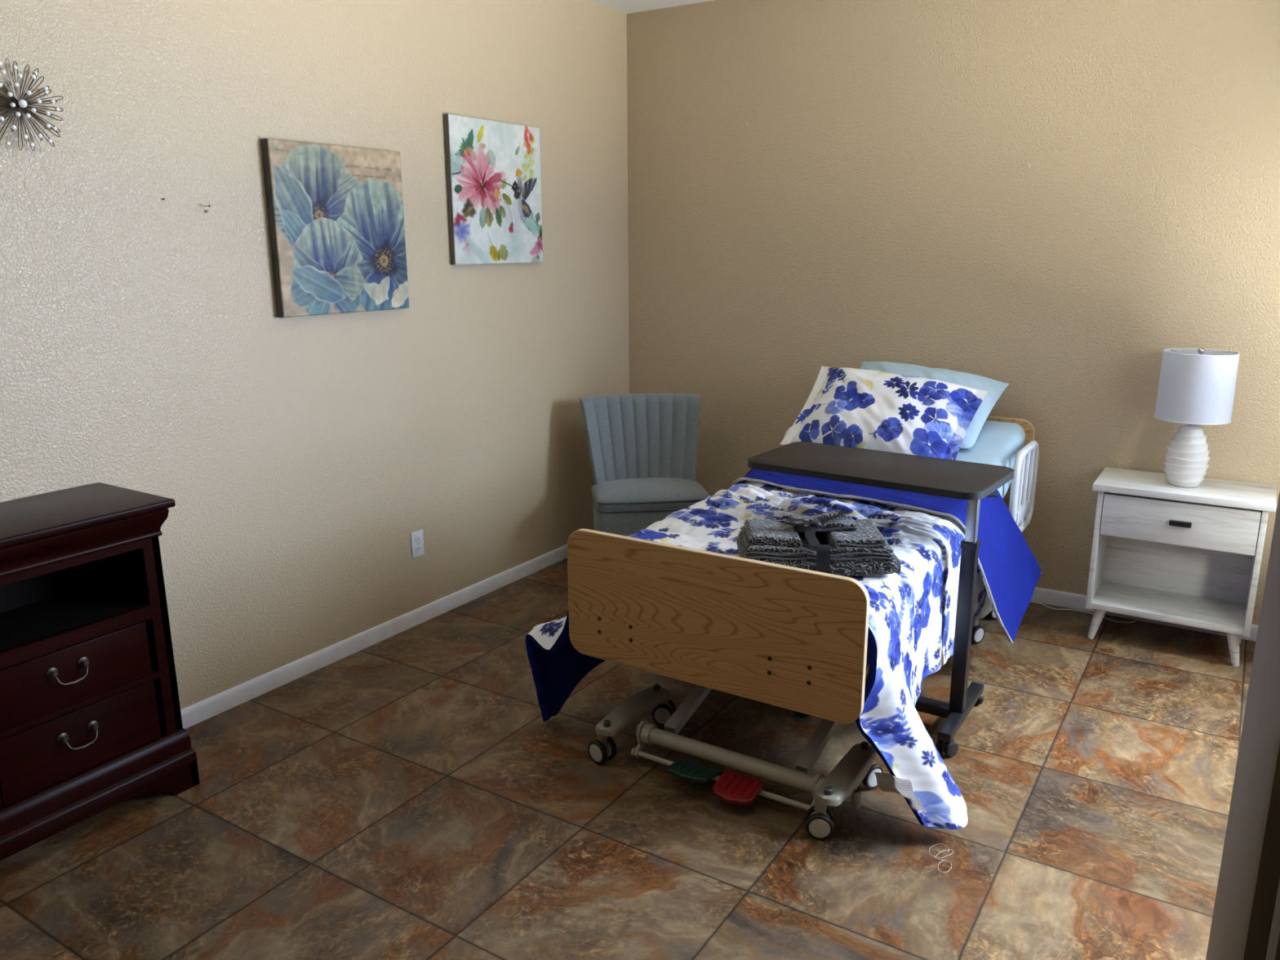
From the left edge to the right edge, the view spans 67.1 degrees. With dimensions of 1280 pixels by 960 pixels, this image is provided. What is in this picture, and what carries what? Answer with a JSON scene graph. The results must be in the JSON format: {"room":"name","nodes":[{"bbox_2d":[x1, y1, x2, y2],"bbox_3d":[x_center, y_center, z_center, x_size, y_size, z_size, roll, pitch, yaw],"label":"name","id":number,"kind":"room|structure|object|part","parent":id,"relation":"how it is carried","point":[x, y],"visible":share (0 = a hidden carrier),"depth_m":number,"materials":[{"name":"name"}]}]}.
{"room":"care facility","nodes":[
{"label":"care facility","id":0,"kind":"room"},
{"bbox_2d":[0,0,629,709],"bbox_3d":[-1.208,-0.637,3.561,0.140,2.704,4.330,8,16,31],"label":"wall","id":1,"kind":"structure","parent":0,"point":[144,345],"depth_m":3.42,"materials":[{"name":"beige paint"}]},
{"bbox_2d":[0,57,63,151],"bbox_3d":[-1.649,-0.993,2.558,0.080,0.230,0.245,8,16,31],"label":"starburst ornament","id":2,"kind":"object","parent":1,"relation":"attached to","point":[16,104],"visible":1,"depth_m":2.56,"materials":[{"name":"grey metal"}]},
{"bbox_2d":[261,137,408,317],"bbox_3d":[-1.087,-0.909,3.516,0.037,0.588,0.593,8,16,31],"label":"canvas","id":3,"kind":"object","parent":1,"relation":"attached to","point":[335,215],"visible":1,"depth_m":3.47},
{"bbox_2d":[180,544,567,728],"bbox_3d":[-1.137,0.654,3.832,0.014,0.066,4.050,8,16,31],"label":"baseboard","id":4,"kind":"structure","parent":1,"relation":"attached to","point":[202,710],"depth_m":3.82,"materials":[{"name":"white paint"}]},
{"bbox_2d":[410,528,424,558],"bbox_3d":[-0.938,0.269,4.069,0.009,0.112,0.069,8,16,31],"label":"wall outlet","id":5,"kind":"object","parent":1,"relation":"attached to","point":[416,537],"visible":1,"depth_m":4.06,"materials":[{"name":"white plastic"}]},
{"bbox_2d":[414,535,421,542],"bbox_3d":[-0.935,0.250,4.063,0.003,0.029,0.033,8,16,31],"label":"socket","id":6,"kind":"object","parent":5,"relation":"attached to","point":[417,538],"depth_m":4.06,"materials":[{"name":"white plastic"}]},
{"bbox_2d":[415,544,421,552],"bbox_3d":[-0.935,0.290,4.072,0.003,0.029,0.033,8,16,31],"label":"socket","id":7,"kind":"object","parent":5,"relation":"attached to","point":[418,547],"depth_m":4.07,"materials":[{"name":"white plastic"}]},
{"bbox_2d":[443,113,542,264],"bbox_3d":[-0.622,-1.246,4.195,0.029,0.594,0.588,8,16,31],"label":"canvas","id":8,"kind":"object","parent":1,"relation":"attached to","point":[493,167],"visible":1,"depth_m":4.15},
{"bbox_2d":[0,558,1255,959],"bbox_3d":[-0.169,1.150,2.130,4.150,0.100,6.600,8,16,31],"label":"floor","id":9,"kind":"structure","parent":0,"point":[410,794],"depth_m":2.67,"materials":[{"name":"tile"}]},
{"bbox_2d":[0,482,199,860],"bbox_3d":[-1.749,0.567,2.466,0.380,0.886,1.070,8,16,31],"label":"dresser","id":10,"kind":"object","parent":9,"relation":"on","point":[91,720],"visible":1,"depth_m":2.62,"materials":[{"name":"brown wood"}]},
{"bbox_3d":[-1.502,0.510,2.546,0.030,0.054,0.110,8,16,31],"label":"handle","id":11,"kind":"part","parent":10,"relation":"part of","materials":[{"name":"silver metal"}]},
{"bbox_2d":[0,560,146,650],"bbox_3d":[-1.760,0.331,2.423,0.304,0.235,0.953,8,16,31],"label":"shelf","id":12,"kind":"object","parent":10,"relation":"attached to","point":[57,604],"depth_m":2.70,"materials":[{"name":"brown wood"}]},
{"bbox_3d":[-1.625,0.502,2.640,0.279,0.157,0.423,8,16,31],"label":"drawer","id":13,"kind":"part","parent":10,"relation":"part of","materials":[{"name":"brown wood"}]},
{"bbox_3d":[-1.501,0.692,2.590,0.030,0.054,0.110,8,16,31],"label":"handle","id":14,"kind":"part","parent":10,"relation":"part of","materials":[{"name":"silver metal"}]},
{"bbox_3d":[-1.625,0.687,2.685,0.279,0.178,0.423,8,16,31],"label":"drawer","id":15,"kind":"part","parent":10,"relation":"part of","materials":[{"name":"brown wood"}]},
{"bbox_3d":[-1.747,0.200,2.383,0.359,0.084,1.027,8,16,31],"label":"cornice","id":16,"kind":"part","parent":10,"relation":"part of","materials":[{"name":"brown wood"}]},
{"bbox_3d":[-1.748,0.871,2.548,0.351,0.107,1.020,8,16,31],"label":"moulding","id":17,"kind":"part","parent":10,"relation":"part of","materials":[{"name":"brown wood"}]},
{"bbox_2d":[579,393,710,536],"bbox_3d":[0.028,0.046,4.652,0.600,0.853,0.612,-2,14,-8],"label":"slipper chair","id":18,"kind":"object","parent":9,"relation":"on","point":[642,447],"visible":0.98,"depth_m":4.69,"materials":[{"name":"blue fabric"}]},
{"bbox_3d":[0.042,0.221,4.598,0.516,0.275,0.404,-2,14,-8],"label":"seat","id":19,"kind":"part","parent":18,"relation":"part of","materials":[{"name":"grey fabric"}]},
{"bbox_3d":[0.008,-0.182,4.738,0.600,0.452,0.335,-2,14,-8],"label":"backrest","id":20,"kind":"part","parent":18,"relation":"part of","materials":[{"name":"grey fabric"}]},
{"bbox_3d":[0.042,0.051,4.556,0.524,0.075,0.410,-2,14,-8],"label":"seat","id":21,"kind":"part","parent":18,"relation":"part of","materials":[{"name":"grey fabric"}]},
{"bbox_2d":[567,416,1039,839],"bbox_3d":[0.716,0.309,3.580,1.015,0.838,2.144,8,16,31],"label":"hospital bed","id":22,"kind":"object","parent":9,"relation":"on","point":[786,637],"visible":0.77,"depth_m":2.75,"materials":[{"name":"brown wood"}]},
{"bbox_3d":[0.004,0.803,2.996,0.010,0.110,0.071,8,16,31],"label":"plate","id":23,"kind":"part","parent":22,"relation":"part of","materials":[{"name":"beige metal"}]},
{"bbox_3d":[0.400,0.509,3.401,0.040,0.327,1.155,8,16,31],"label":"lift arm","id":24,"kind":"part","parent":22,"relation":"part of","materials":[{"name":"silver metal"}]},
{"bbox_3d":[0.183,0.397,2.740,0.945,0.400,0.022,8,16,31],"label":"footboard","id":25,"kind":"part","parent":22,"relation":"part of","materials":[{"name":"brown wood"}]},
{"bbox_3d":[0.241,0.883,2.836,0.622,0.025,0.026,8,16,31],"label":"brake rod","id":26,"kind":"part","parent":22,"relation":"part of","materials":[{"name":"beige metal"}]},
{"bbox_2d":[524,468,1042,829],"bbox_3d":[0.692,0.377,3.495,1.441,0.733,1.778,8,16,31],"label":"comforter","id":27,"kind":"object","parent":22,"relation":"on","point":[913,611],"visible":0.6,"depth_m":3.17,"materials":[{"name":"fabric"}]},
{"bbox_2d":[736,510,901,575],"bbox_3d":[0.514,0.170,2.822,0.444,0.153,0.282,0,14,1],"label":"bundle","id":28,"kind":"object","parent":27,"relation":"on","point":[834,543],"visible":0.99,"depth_m":2.72,"materials":[{"name":"grey fabric"}]},
{"bbox_2d":[743,519,802,547],"bbox_3d":[0.387,0.155,2.822,0.150,0.037,0.200,0,14,1],"label":"hand towel","id":29,"kind":"object","parent":28,"relation":"on","point":[757,533],"depth_m":2.77,"materials":[{"name":"grey fabric"}]},
{"bbox_2d":[737,525,895,561],"bbox_3d":[0.509,0.183,2.826,0.425,0.044,0.250,0,14,1],"label":"bath towel","id":30,"kind":"object","parent":28,"relation":"on","point":[826,548],"depth_m":2.71,"materials":[{"name":"grey fabric"}]},
{"bbox_2d":[736,537,899,575],"bbox_3d":[0.512,0.218,2.834,0.440,0.053,0.270,0,14,1],"label":"bath towel","id":31,"kind":"object","parent":28,"relation":"in","point":[840,563],"depth_m":2.70,"materials":[{"name":"grey fabric"}]},
{"bbox_2d":[825,519,886,548],"bbox_3d":[0.622,0.157,2.811,0.150,0.035,0.210,0,14,1],"label":"hand towel","id":32,"kind":"object","parent":28,"relation":"on","point":[847,533],"depth_m":2.76,"materials":[{"name":"grey fabric"}]},
{"bbox_3d":[0.748,-0.084,4.481,0.031,0.369,0.396,8,16,31],"label":"rail","id":33,"kind":"part","parent":22,"relation":"part of","materials":[{"name":"white plastic"}]},
{"bbox_3d":[0.493,0.875,2.693,0.010,0.110,0.071,8,16,31],"label":"plate","id":34,"kind":"part","parent":22,"relation":"part of","materials":[{"name":"beige metal"}]},
{"bbox_3d":[0.766,0.562,3.175,0.040,0.327,1.155,8,16,31],"label":"lift arm","id":35,"kind":"part","parent":22,"relation":"part of","materials":[{"name":"silver metal"}]},
{"bbox_2d":[850,787,862,809],"bbox_3d":[0.600,0.885,2.677,0.028,0.054,0.028,8,16,31],"label":"cup","id":36,"kind":"object","parent":22,"relation":"on","point":[855,800],"depth_m":2.67,"materials":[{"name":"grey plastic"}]},
{"bbox_2d":[866,420,1025,665],"bbox_3d":[0.744,0.092,3.574,0.902,0.395,1.963,8,16,31],"label":"mattress","id":37,"kind":"object","parent":22,"relation":"on","point":[997,443],"visible":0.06,"depth_m":3.95,"materials":[{"name":"blue fabric"}]},
{"bbox_2d":[780,365,987,460],"bbox_3d":[1.015,-0.277,4.070,0.770,0.341,0.366,10,17,35],"label":"pillow","id":38,"kind":"object","parent":37,"relation":"on","point":[845,406],"visible":0.93,"depth_m":3.97,"materials":[{"name":"fabric"}]},
{"bbox_2d":[859,361,1008,450],"bbox_3d":[1.191,-0.345,4.209,0.697,0.300,0.370,10,17,37],"label":"pillow","id":39,"kind":"object","parent":37,"relation":"on","point":[995,388],"visible":0.26,"depth_m":4.11,"materials":[{"name":"blue fabric"}]},
{"bbox_3d":[1.284,-0.108,4.399,0.945,0.418,0.022,8,16,31],"label":"headboard","id":40,"kind":"part","parent":22,"relation":"part of","materials":[{"name":"brown wood"}]},
{"bbox_3d":[1.579,0.038,3.967,0.031,0.369,0.396,8,16,31],"label":"rail","id":41,"kind":"part","parent":22,"relation":"part of","materials":[{"name":"white plastic"}]},
{"bbox_2d":[747,441,1013,757],"bbox_3d":[0.788,0.367,3.275,0.806,0.870,0.475,8,16,31],"label":"table","id":42,"kind":"object","parent":9,"relation":"on","point":[971,482],"visible":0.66,"depth_m":3.09,"materials":[{"name":"laminate"}]},
{"bbox_3d":[0.863,0.735,3.320,0.522,0.035,0.425,8,16,31],"label":"frame","id":43,"kind":"part","parent":42,"relation":"part of","materials":[{"name":"black metal"}]},
{"bbox_3d":[1.043,0.491,3.108,0.051,0.617,0.052,8,16,31],"label":"post","id":44,"kind":"part","parent":42,"relation":"part of","materials":[{"name":"black metal"}]},
{"bbox_3d":[1.042,0.239,3.049,0.032,0.426,0.036,8,16,31],"label":"post","id":45,"kind":"part","parent":42,"relation":"part of","materials":[{"name":"silver metal"}]},
{"bbox_3d":[1.044,0.045,2.894,0.060,0.012,0.016,-1,14,-2],"label":"height lever","id":46,"kind":"part","parent":42,"relation":"part of","materials":[{"name":"black plastic"}]},
{"bbox_2d":[928,843,953,872],"bbox_3d":[0.791,0.993,2.538,0.061,0.003,0.125,5,15,21],"label":"thread","id":47,"kind":"object","parent":9,"relation":"on","point":[939,843],"visible":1,"depth_m":2.54},
{"bbox_2d":[1030,601,1137,622],"bbox_3d":[1.924,0.580,4.206,0.433,0.006,0.064,8,16,31],"label":"power cord","id":48,"kind":"object","parent":9,"relation":"on","point":[1030,602],"visible":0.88,"depth_m":4.23,"materials":[{"name":"white plastic"}]},
{"bbox_2d":[1084,466,1276,666],"bbox_3d":[2.130,0.336,3.849,0.608,0.655,0.354,8,16,31],"label":"nightstand","id":49,"kind":"object","parent":9,"relation":"on","point":[1162,551],"visible":0.99,"depth_m":3.79,"materials":[{"name":"white wood"}]},
{"bbox_3d":[1.865,0.580,3.936,0.064,0.142,0.045,3,14,13],"label":"leg","id":50,"kind":"part","parent":49,"relation":"part of","materials":[{"name":"white wood"}]},
{"bbox_3d":[1.903,0.249,3.986,0.020,0.495,0.330,8,16,31],"label":"panel","id":51,"kind":"part","parent":49,"relation":"part of","materials":[{"name":"white wood"}]},
{"bbox_2d":[1090,580,1245,635],"bbox_3d":[2.134,0.510,3.896,0.528,0.025,0.316,8,16,31],"label":"shelf","id":52,"kind":"object","parent":49,"relation":"attached to","point":[1193,608],"depth_m":3.88,"materials":[{"name":"white wood"}]},
{"bbox_3d":[2.120,0.139,3.786,0.522,0.165,0.282,8,16,31],"label":"drawer","id":53,"kind":"part","parent":49,"relation":"part of","materials":[{"name":"white wood"}]},
{"bbox_3d":[2.049,0.166,3.656,0.074,0.019,0.019,8,16,31],"label":"handle","id":54,"kind":"part","parent":49,"relation":"part of","materials":[{"name":"black metal"}]},
{"bbox_3d":[2.220,0.248,3.973,0.528,0.480,0.008,8,16,31],"label":"panel","id":55,"kind":"part","parent":49,"relation":"part of","materials":[{"name":"white wood"}]},
{"bbox_2d":[1154,347,1239,487],"bbox_3d":[2.122,-0.240,3.705,0.259,0.534,0.259,-9,16,-31],"label":"table lamp","id":56,"kind":"object","parent":49,"relation":"on","point":[1197,386],"visible":1,"depth_m":3.61,"materials":[{"name":"white ceramic"}]},
{"bbox_3d":[2.121,-0.360,3.675,0.257,0.256,0.257,8,16,31],"label":"lamp shade","id":57,"kind":"part","parent":56,"relation":"part of","materials":[{"name":"white fabric"}]},
{"bbox_3d":[2.268,0.639,3.687,0.045,0.142,0.064,-11,17,-37],"label":"leg","id":58,"kind":"part","parent":49,"relation":"part of","materials":[{"name":"white wood"}]},
{"bbox_3d":[2.366,0.317,3.700,0.020,0.495,0.330,8,16,31],"label":"panel","id":59,"kind":"part","parent":49,"relation":"part of","materials":[{"name":"white wood"}]},
{"bbox_2d":[588,0,714,13],"bbox_3d":[0.343,-1.772,2.265,3.830,0.100,4.330,8,16,31],"label":"ceiling","id":60,"kind":"structure","parent":0,"point":[627,6],"depth_m":4.66,"materials":[{"name":"white paint"}]},
{"bbox_2d":[626,0,1279,625],"bbox_3d":[1.532,-0.823,4.277,3.690,2.704,0.140,8,16,31],"label":"wall","id":61,"kind":"structure","parent":0,"point":[879,198],"depth_m":4.18,"materials":[{"name":"beige paint"}]},
{"bbox_2d":[1031,586,1258,641],"bbox_3d":[1.437,0.466,4.562,3.550,0.066,0.014,8,16,31],"label":"baseboard","id":62,"kind":"structure","parent":61,"relation":"attached to","point":[1073,601],"depth_m":4.25,"materials":[{"name":"white paint"}]},
{"bbox_3d":[-0.776,0.013,0.881,3.550,2.704,0.140,8,16,31],"label":"wall","id":63,"kind":"structure","parent":0,"visible":0},
{"bbox_2d":[1205,491,1279,959],"bbox_3d":[-0.595,0.343,0.843,1.915,2.080,0.180,8,16,31],"label":"trim","id":64,"kind":"structure","parent":63,"relation":"attached to","point":[1249,876],"depth_m":0.24,"materials":[{"name":"beige paint"}]},
{"bbox_2d":[1265,878,1279,959],"bbox_3d":[-0.658,0.342,0.765,2.001,2.120,0.013,8,16,31],"label":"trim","id":65,"kind":"structure","parent":63,"relation":"attached to","point":[1273,945],"depth_m":0.19,"materials":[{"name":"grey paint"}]}
]}

